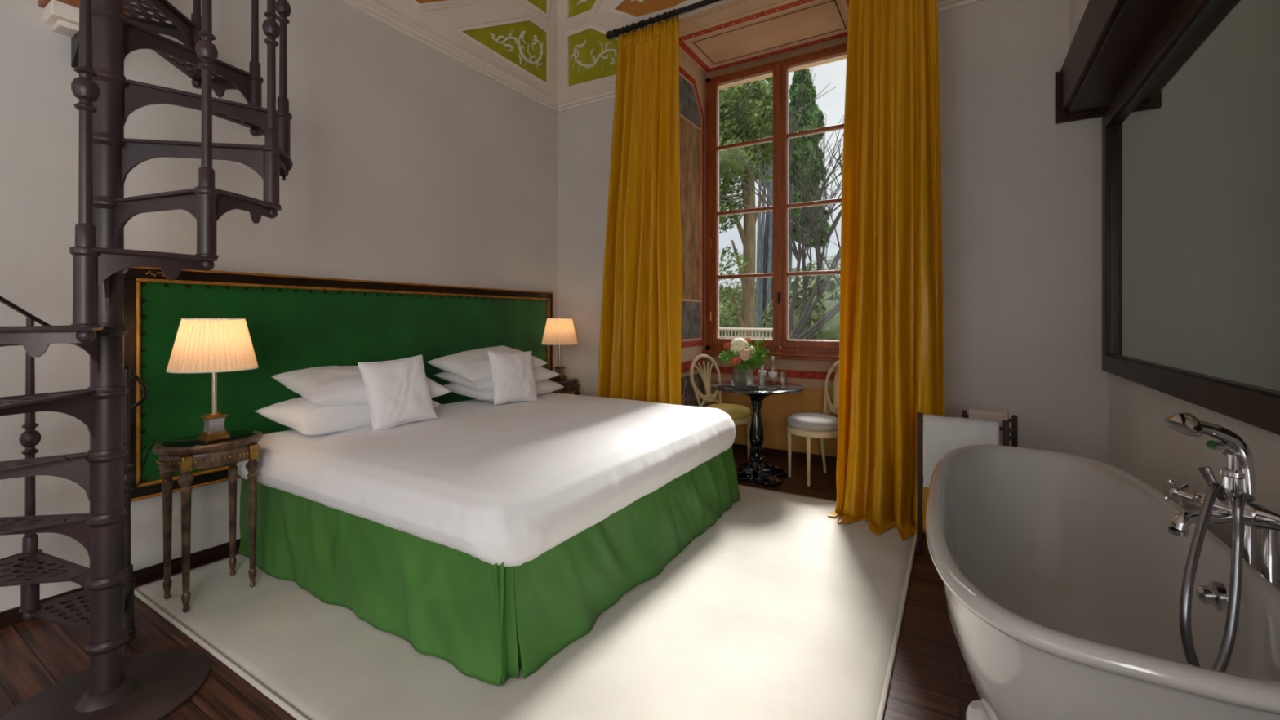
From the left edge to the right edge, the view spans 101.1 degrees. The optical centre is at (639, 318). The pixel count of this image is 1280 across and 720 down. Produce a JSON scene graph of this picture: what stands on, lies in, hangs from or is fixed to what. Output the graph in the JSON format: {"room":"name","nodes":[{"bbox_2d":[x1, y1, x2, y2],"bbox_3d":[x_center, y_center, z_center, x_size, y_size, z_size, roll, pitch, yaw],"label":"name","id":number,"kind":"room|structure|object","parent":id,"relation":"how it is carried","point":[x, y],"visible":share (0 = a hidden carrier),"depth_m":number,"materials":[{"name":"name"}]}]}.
{"room":"hotel room","nodes":[
{"label":"hotel room","id":0,"kind":"room"},
{"bbox_2d":[0,0,557,612],"bbox_3d":[-2.550,-1.050,2.592,0.150,4.700,6.680,0,0,31],"label":"wall","id":1,"kind":"structure","parent":0,"point":[412,164],"depth_m":3.18,"materials":[{"name":"grey paint"}]},
{"bbox_2d":[38,0,131,67],"bbox_3d":[-2.496,-1.321,2.372,0.170,0.359,0.260,0,0,31],"label":"bracket","id":2,"kind":"object","parent":1,"relation":"attached to","point":[63,15],"visible":0.33,"depth_m":2.30,"materials":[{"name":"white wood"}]},
{"bbox_2d":[0,538,239,628],"bbox_3d":[-2.478,1.267,2.548,0.018,0.066,6.380,0,0,31],"label":"baseboard","id":3,"kind":"structure","parent":1,"relation":"attached to","point":[11,616],"depth_m":2.63,"materials":[{"name":"brown wood"}]},
{"bbox_2d":[124,266,553,502],"bbox_3d":[-1.673,0.312,3.833,0.056,1.135,3.117,0,0,31],"label":"headboard","id":4,"kind":"object","parent":1,"relation":"attached to","point":[294,322],"visible":0.61,"depth_m":3.07,"materials":[{"name":"fabric"}]},
{"bbox_2d":[337,0,558,112],"bbox_3d":[-2.459,-2.114,2.537,0.062,0.104,6.380,0,0,31],"label":"trim","id":5,"kind":"structure","parent":1,"relation":"attached to","point":[373,9],"depth_m":4.09,"materials":[{"name":"beige paint"}]},
{"bbox_2d":[0,449,980,719],"bbox_3d":[-0.452,1.360,1.860,4.595,0.120,7.710,0,0,31],"label":"floor","id":6,"kind":"structure","parent":0,"point":[931,679],"depth_m":2.03,"materials":[{"name":"brown wood"}]},
{"bbox_2d":[0,0,293,719],"bbox_3d":[-1.805,-0.800,1.783,1.050,4.199,1.050,0,0,28],"label":"spiral staircase","id":7,"kind":"structure","parent":6,"relation":"on","point":[151,685],"depth_m":1.77,"materials":[{"name":"brown metal"}]},
{"bbox_2d":[134,484,916,719],"bbox_3d":[-0.295,1.294,2.975,3.170,0.024,3.027,0,0,31],"label":"rug","id":8,"kind":"object","parent":6,"relation":"on","point":[780,609],"visible":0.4,"depth_m":2.10,"materials":[{"name":"white carpet"}]},
{"bbox_2d":[152,430,262,613],"bbox_3d":[-2.014,0.925,2.471,0.320,0.730,0.410,0,0,31],"label":"nightstand","id":9,"kind":"object","parent":8,"relation":"on","point":[183,457],"visible":0.98,"depth_m":2.40,"materials":[{"name":"brown wood"}]},
{"bbox_2d":[134,318,258,489],"bbox_3d":[-2.087,0.410,2.507,0.593,0.822,0.336,0,0,31],"label":"table lamp","id":10,"kind":"object","parent":9,"relation":"on","point":[201,345],"visible":1,"depth_m":2.35,"materials":[{"name":"beige fabric"}]},
{"bbox_2d":[237,444,740,686],"bbox_3d":[-0.735,0.993,3.268,2.080,0.586,2.259,0,0,31],"label":"bed skirt","id":11,"kind":"object","parent":8,"relation":"on","point":[490,622],"visible":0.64,"depth_m":2.21,"materials":[{"name":"green fabric"}]},
{"bbox_2d":[236,392,736,567],"bbox_3d":[-0.753,0.750,3.279,2.094,0.288,2.343,0,0,31],"label":"mattress","id":12,"kind":"object","parent":11,"relation":"on","point":[509,483],"visible":0.88,"depth_m":2.39,"materials":[{"name":"white fabric"}]},
{"bbox_2d":[254,396,440,435],"bbox_3d":[-1.691,0.528,3.126,0.495,0.198,0.841,0,0,30],"label":"pillow","id":13,"kind":"object","parent":12,"relation":"on","point":[299,414],"visible":0.45,"depth_m":2.83,"materials":[{"name":"white fabric"}]},
{"bbox_2d":[271,365,450,407],"bbox_3d":[-1.647,0.398,3.178,0.489,0.230,0.841,0,0,34],"label":"pillow","id":14,"kind":"object","parent":13,"relation":"on","point":[328,386],"visible":0.48,"depth_m":2.91,"materials":[{"name":"white fabric"}]},
{"bbox_2d":[357,355,437,431],"bbox_3d":[-1.387,0.420,3.032,0.192,0.397,0.424,0,0,38],"label":"cushion","id":15,"kind":"object","parent":12,"relation":"on","point":[397,392],"visible":1,"depth_m":2.96,"materials":[{"name":"white fabric"}]},
{"bbox_2d":[442,379,564,401],"bbox_3d":[-1.056,0.538,4.153,0.497,0.176,0.862,0,0,30],"label":"pillow","id":16,"kind":"object","parent":12,"relation":"on","point":[545,386],"visible":0.3,"depth_m":3.88,"materials":[{"name":"white fabric"}]},
{"bbox_2d":[433,366,559,391],"bbox_3d":[-1.088,0.440,4.102,0.495,0.180,0.843,0,0,34],"label":"pillow","id":17,"kind":"object","parent":16,"relation":"on","point":[540,373],"visible":0.27,"depth_m":3.84,"materials":[{"name":"white fabric"}]},
{"bbox_2d":[426,345,547,382],"bbox_3d":[-1.146,0.338,4.044,0.466,0.227,0.807,0,0,29],"label":"pillow","id":18,"kind":"object","parent":17,"relation":"on","point":[473,366],"visible":0.7,"depth_m":3.79,"materials":[{"name":"white fabric"}]},
{"bbox_2d":[487,351,537,404],"bbox_3d":[-0.921,0.425,3.837,0.176,0.391,0.406,0,0,39],"label":"cushion","id":19,"kind":"object","parent":12,"relation":"on","point":[513,375],"visible":1,"depth_m":3.76,"materials":[{"name":"white fabric"}]},
{"bbox_2d":[547,377,579,395],"bbox_3d":[-0.744,0.925,4.859,0.320,0.730,0.410,0,0,31],"label":"nightstand","id":20,"kind":"object","parent":8,"relation":"on","point":[570,384],"visible":0.39,"depth_m":4.77,"materials":[{"name":"brown wood"}]},
{"bbox_2d":[541,318,577,379],"bbox_3d":[-0.742,0.279,4.863,0.332,0.560,0.332,0,0,31],"label":"table lamp","id":21,"kind":"object","parent":20,"relation":"on","point":[557,331],"visible":0.99,"depth_m":4.75,"materials":[{"name":"white fabric"}]},
{"bbox_2d":[689,354,751,460],"bbox_3d":[0.749,0.819,4.783,0.440,0.962,0.532,0,0,-39],"label":"dining chair","id":22,"kind":"object","parent":6,"relation":"on","point":[740,414],"visible":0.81,"depth_m":4.82,"materials":[{"name":"beige paint"}]},
{"bbox_2d":[705,403,751,419],"bbox_3d":[0.785,0.827,4.738,0.436,0.095,0.413,0,0,-39],"label":"seat cushion","id":23,"kind":"object","parent":22,"relation":"on","point":[736,411],"depth_m":4.61,"materials":[{"name":"yellow fabric"}]},
{"bbox_2d":[710,380,804,486],"bbox_3d":[0.955,0.923,4.311,0.756,0.750,0.756,0,0,31],"label":"pedestal table","id":24,"kind":"object","parent":6,"relation":"on","point":[756,469],"visible":0.93,"depth_m":4.26,"materials":[{"name":"black stone"}]},
{"bbox_2d":[758,355,766,375],"bbox_3d":[1.048,0.431,4.507,0.070,0.228,0.070,0,0,31],"label":"water bottle","id":25,"kind":"object","parent":24,"relation":"on","point":[760,372],"visible":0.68,"depth_m":4.48,"materials":[{"name":"clear glass"}]},
{"bbox_2d":[768,355,777,377],"bbox_3d":[1.109,0.431,4.397,0.070,0.228,0.070,0,0,31],"label":"water bottle","id":26,"kind":"object","parent":24,"relation":"on","point":[771,374],"visible":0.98,"depth_m":4.38,"materials":[{"name":"clear glass"}]},
{"bbox_3d":[0.845,0.473,4.344,0.212,0.150,0.212,0,0,31],"label":"vase","id":27,"kind":"object","parent":24,"relation":"on","visible":0},
{"bbox_2d":[729,351,753,382],"bbox_3d":[0.840,0.396,4.340,0.204,0.264,0.186,0,0,-2],"label":"stems","id":28,"kind":"object","parent":27,"relation":"in","point":[742,376],"visible":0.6,"depth_m":4.33,"materials":[{"name":"green plant"}]},
{"bbox_2d":[723,342,731,348],"bbox_3d":[0.717,0.222,4.309,0.070,0.055,0.048,0,0,31],"label":"rose","id":29,"kind":"object","parent":28,"relation":"attached to","point":[726,345],"visible":1,"depth_m":4.32,"materials":[{"name":"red plant"}]},
{"bbox_2d":[717,338,771,372],"bbox_3d":[0.865,0.302,4.350,0.419,0.290,0.368,0,0,31],"label":"bouquet leaves","id":30,"kind":"object","parent":27,"relation":"in","point":[757,357],"visible":0.69,"depth_m":4.28,"materials":[{"name":"green plant"}]},
{"bbox_2d":[729,356,740,364],"bbox_3d":[0.766,0.340,4.227,0.087,0.068,0.060,0,0,31],"label":"rose","id":31,"kind":"object","parent":30,"relation":"in","point":[734,361],"visible":1,"depth_m":4.24,"materials":[{"name":"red plant"}]},
{"bbox_2d":[729,337,748,356],"bbox_3d":[0.815,0.237,4.325,0.159,0.159,0.160,0,0,31],"label":"hydrangea","id":32,"kind":"object","parent":30,"relation":"in","point":[741,343],"visible":0.75,"depth_m":4.27,"materials":[{"name":"beige plant"}]},
{"bbox_2d":[744,337,751,344],"bbox_3d":[0.881,0.191,4.338,0.075,0.058,0.051,0,0,31],"label":"rose","id":33,"kind":"object","parent":32,"relation":"attached to","point":[748,340],"visible":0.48,"depth_m":4.35,"materials":[{"name":"pink plant"}]},
{"bbox_2d":[738,348,751,360],"bbox_3d":[0.845,0.292,4.235,0.095,0.096,0.096,0,0,31],"label":"hydrangea","id":34,"kind":"object","parent":30,"relation":"in","point":[744,353],"visible":0.99,"depth_m":4.20,"materials":[{"name":"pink plant"}]},
{"bbox_2d":[746,346,755,358],"bbox_3d":[0.890,0.273,4.295,0.106,0.106,0.106,0,0,31],"label":"hydrangea","id":35,"kind":"object","parent":30,"relation":"in","point":[751,348],"visible":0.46,"depth_m":4.26,"materials":[{"name":"beige plant"}]},
{"bbox_2d":[786,360,839,486],"bbox_3d":[1.461,0.819,4.269,0.532,0.962,0.440,0,0,-19],"label":"dining chair","id":36,"kind":"object","parent":6,"relation":"on","point":[815,425],"visible":0.68,"depth_m":4.17,"materials":[{"name":"beige paint"}]},
{"bbox_2d":[786,413,837,431],"bbox_3d":[1.407,0.827,4.250,0.413,0.095,0.436,0,0,-19],"label":"seat cushion","id":37,"kind":"object","parent":36,"relation":"on","point":[798,422],"depth_m":4.12,"materials":[{"name":"grey fabric"}]},
{"bbox_2d":[916,409,1017,555],"bbox_3d":[1.782,0.910,2.873,0.466,0.780,0.266,0,0,31],"label":"towel stand","id":38,"kind":"object","parent":6,"relation":"on","point":[1005,428],"visible":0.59,"depth_m":2.89,"materials":[{"name":"brown wood"}]},
{"bbox_2d":[923,413,999,487],"bbox_3d":[1.699,0.723,2.793,0.343,0.397,0.057,0,0,35],"label":"towel","id":39,"kind":"object","parent":38,"relation":"hanging from","point":[941,434],"visible":0.52,"depth_m":2.80,"materials":[{"name":"white fabric"}]},
{"bbox_2d":[968,408,1008,445],"bbox_3d":[1.926,0.619,2.908,0.184,0.227,0.056,0,0,40],"label":"towel","id":40,"kind":"object","parent":38,"relation":"hanging from","point":[974,413],"visible":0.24,"depth_m":2.88,"materials":[{"name":"beige fabric"}]},
{"bbox_2d":[924,444,1279,719],"bbox_3d":[1.372,0.958,1.741,0.734,0.684,1.855,0,0,31],"label":"bathtub","id":41,"kind":"object","parent":6,"relation":"on","point":[1061,574],"visible":0.99,"depth_m":1.65,"materials":[{"name":"grey ceramic"}]},
{"bbox_2d":[1162,412,1279,672],"bbox_3d":[1.489,0.773,1.318,0.305,1.051,0.445,0,0,31],"label":"tap","id":42,"kind":"object","parent":41,"relation":"attached to","point":[1231,501],"visible":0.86,"depth_m":1.33,"materials":[{"name":"silver metal"}]},
{"bbox_2d":[373,0,728,100],"bbox_3d":[-0.648,-2.830,1.441,4.295,1.340,6.390,0,0,31],"label":"ceiling","id":43,"kind":"structure","parent":0,"point":[562,49],"depth_m":4.57,"materials":[{"name":"beige paint"}]},
{"bbox_2d":[605,0,721,39],"bbox_3d":[0.987,-2.380,3.961,2.818,0.203,0.362,0,0,31],"label":"curtain rod","id":44,"kind":"object","parent":43,"relation":"attached to","point":[609,34],"visible":0.83,"depth_m":4.27,"materials":[{"name":"black metal"}]},
{"label":"curtain ring","id":45,"kind":"object","parent":44,"relation":"hanging from","visible":0},
{"bbox_2d":[597,17,681,404],"bbox_3d":[-0.027,-0.563,4.406,0.795,3.698,0.218,0,0,30],"label":"curtain","id":46,"kind":"object","parent":45,"relation":"hanging from","point":[640,343],"visible":0.87,"depth_m":4.36,"materials":[{"name":"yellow fabric"}]},
{"label":"curtain ring","id":47,"kind":"object","parent":44,"relation":"hanging from","visible":0},
{"bbox_2d":[827,0,944,541],"bbox_3d":[1.554,-0.562,3.297,0.686,3.700,0.461,0,0,31],"label":"curtain","id":48,"kind":"object","parent":47,"relation":"hanging from","point":[891,368],"visible":0.93,"depth_m":3.40,"materials":[{"name":"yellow fabric"}]},
{"bbox_2d":[557,0,1107,462],"bbox_3d":[1.225,-1.050,4.522,4.295,4.700,1.320,0,0,31],"label":"wall","id":49,"kind":"structure","parent":0,"point":[1021,190],"depth_m":3.44,"materials":[{"name":"grey paint"}]},
{"bbox_2d":[557,84,615,112],"bbox_3d":[-0.306,-2.114,4.925,1.260,0.104,0.062,0,0,31],"label":"trim","id":50,"kind":"structure","parent":49,"relation":"attached to","point":[608,92],"depth_m":5.05,"materials":[{"name":"beige paint"}]},
{"bbox_2d":[702,42,847,361],"bbox_3d":[1.312,-1.016,4.901,1.520,2.781,0.162,0,0,31],"label":"window","id":51,"kind":"structure","parent":49,"relation":"in","point":[780,347],"depth_m":4.91,"materials":[{"name":"reddish-brown wood"},{"name":"clear glass"},{"name":"dark metal"}]},
{"bbox_2d":[732,443,836,463],"bbox_3d":[1.351,1.271,4.965,1.520,0.058,0.024,0,0,31],"label":"baseboard","id":52,"kind":"structure","parent":49,"relation":"attached to","point":[828,459],"depth_m":4.94,"materials":[{"name":"brown wood"}]},
{"bbox_2d":[937,0,985,13],"bbox_3d":[2.063,-2.114,3.484,1.225,0.104,0.062,0,0,31],"label":"trim","id":53,"kind":"structure","parent":49,"relation":"attached to","point":[942,5],"depth_m":3.49,"materials":[{"name":"beige"}]},
{"bbox_2d":[1069,0,1279,589],"bbox_3d":[1.086,-1.050,0.381,0.330,4.700,6.380,0,0,31],"label":"wall","id":54,"kind":"structure","parent":0,"point":[1140,443],"depth_m":2.18,"materials":[{"name":"grey paint"}]},
{"bbox_2d":[1054,0,1182,124],"bbox_3d":[0.993,-1.355,0.438,0.248,0.330,6.380,0,0,31],"label":"shelf","id":55,"kind":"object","parent":54,"relation":"attached to","point":[1111,38],"depth_m":2.51,"materials":[{"name":"brown wood"}]},
{"bbox_2d":[1102,0,1279,435],"bbox_3d":[1.958,-0.435,1.835,0.046,1.470,2.770,0,0,31],"label":"wall mirror","id":56,"kind":"object","parent":54,"relation":"attached to","point":[1191,137],"visible":1,"depth_m":1.88,"materials":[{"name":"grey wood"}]},
{"label":"outside","id":57,"kind":"structure","parent":0,"visible":0},
{"bbox_3d":[12.732,4.400,30.564,70.000,0.200,54.540,0,0,31],"label":"ground","id":58,"kind":"structure","parent":57,"visible":0},
{"bbox_2d":[719,263,742,303],"bbox_3d":[3.364,0.010,37.005,10.029,8.581,2.543,0,0,31],"label":"shrub","id":59,"kind":"object","parent":58,"relation":"on","point":[739,282],"visible":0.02,"depth_m":35.42,"materials":[{"name":"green plant"}]},
{"bbox_2d":[719,285,755,338],"bbox_3d":[3.642,1.401,23.993,6.176,5.799,2.718,0,0,31],"label":"shrub","id":60,"kind":"object","parent":58,"relation":"on","point":[734,322],"visible":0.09,"depth_m":22.95,"materials":[{"name":"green plant"}]},
{"bbox_2d":[719,76,790,338],"bbox_3d":[2.709,-1.725,16.288,3.936,12.062,2.828,0,0,9],"label":"conifer tree","id":61,"kind":"object","parent":58,"relation":"on","point":[741,106],"visible":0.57,"depth_m":15.81,"materials":[{"name":"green plant"}]},
{"bbox_2d":[719,281,809,306],"bbox_3d":[6.357,1.173,26.997,6.078,6.253,2.542,0,0,31],"label":"shrub","id":62,"kind":"object","parent":58,"relation":"on","point":[755,282],"visible":0.03,"depth_m":27.39,"materials":[{"name":"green plant"}]},
{"bbox_2d":[719,68,844,339],"bbox_3d":[4.058,0.031,9.989,6.221,8.588,3.594,0,0,-23],"label":"bare tree","id":63,"kind":"object","parent":58,"relation":"on","point":[797,333],"visible":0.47,"depth_m":9.57,"materials":[{"name":"grey plant"}]},
{"bbox_2d":[754,68,831,338],"bbox_3d":[6.085,-3.055,21.149,3.052,14.709,2.665,0,0,8],"label":"cypress tree","id":64,"kind":"object","parent":58,"relation":"on","point":[764,286],"visible":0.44,"depth_m":20.78,"materials":[{"name":"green plant"}]},
{"bbox_2d":[755,265,840,300],"bbox_3d":[9.580,0.618,29.996,7.227,7.365,2.554,0,0,31],"label":"shrub","id":65,"kind":"object","parent":58,"relation":"on","point":[793,269],"visible":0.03,"depth_m":29.52,"materials":[{"name":"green plant"}]},
{"bbox_2d":[760,275,839,340],"bbox_3d":[4.468,1.628,12.480,3.348,5.345,2.521,0,0,31],"label":"shrub","id":66,"kind":"object","parent":58,"relation":"on","point":[829,331],"visible":0.21,"depth_m":11.98,"materials":[{"name":"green plant"}]},
{"bbox_2d":[791,253,840,288],"bbox_3d":[12.994,0.047,33.485,8.031,8.506,2.572,0,0,31],"label":"shrub","id":67,"kind":"object","parent":58,"relation":"on","point":[829,260],"visible":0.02,"depth_m":33.98,"materials":[{"name":"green plant"}]},
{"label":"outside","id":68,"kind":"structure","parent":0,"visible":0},
{"bbox_3d":[2.026,1.460,7.183,12.000,0.280,4.020,0,0,31],"label":"floor","id":69,"kind":"structure","parent":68,"visible":0},
{"bbox_2d":[719,327,773,338],"bbox_3d":[1.055,0.735,9.247,2.866,1.170,0.056,0,0,37],"label":"balustrade","id":70,"kind":"object","parent":69,"relation":"on","point":[739,329],"visible":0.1,"depth_m":8.71,"materials":[{"name":"white stone"}]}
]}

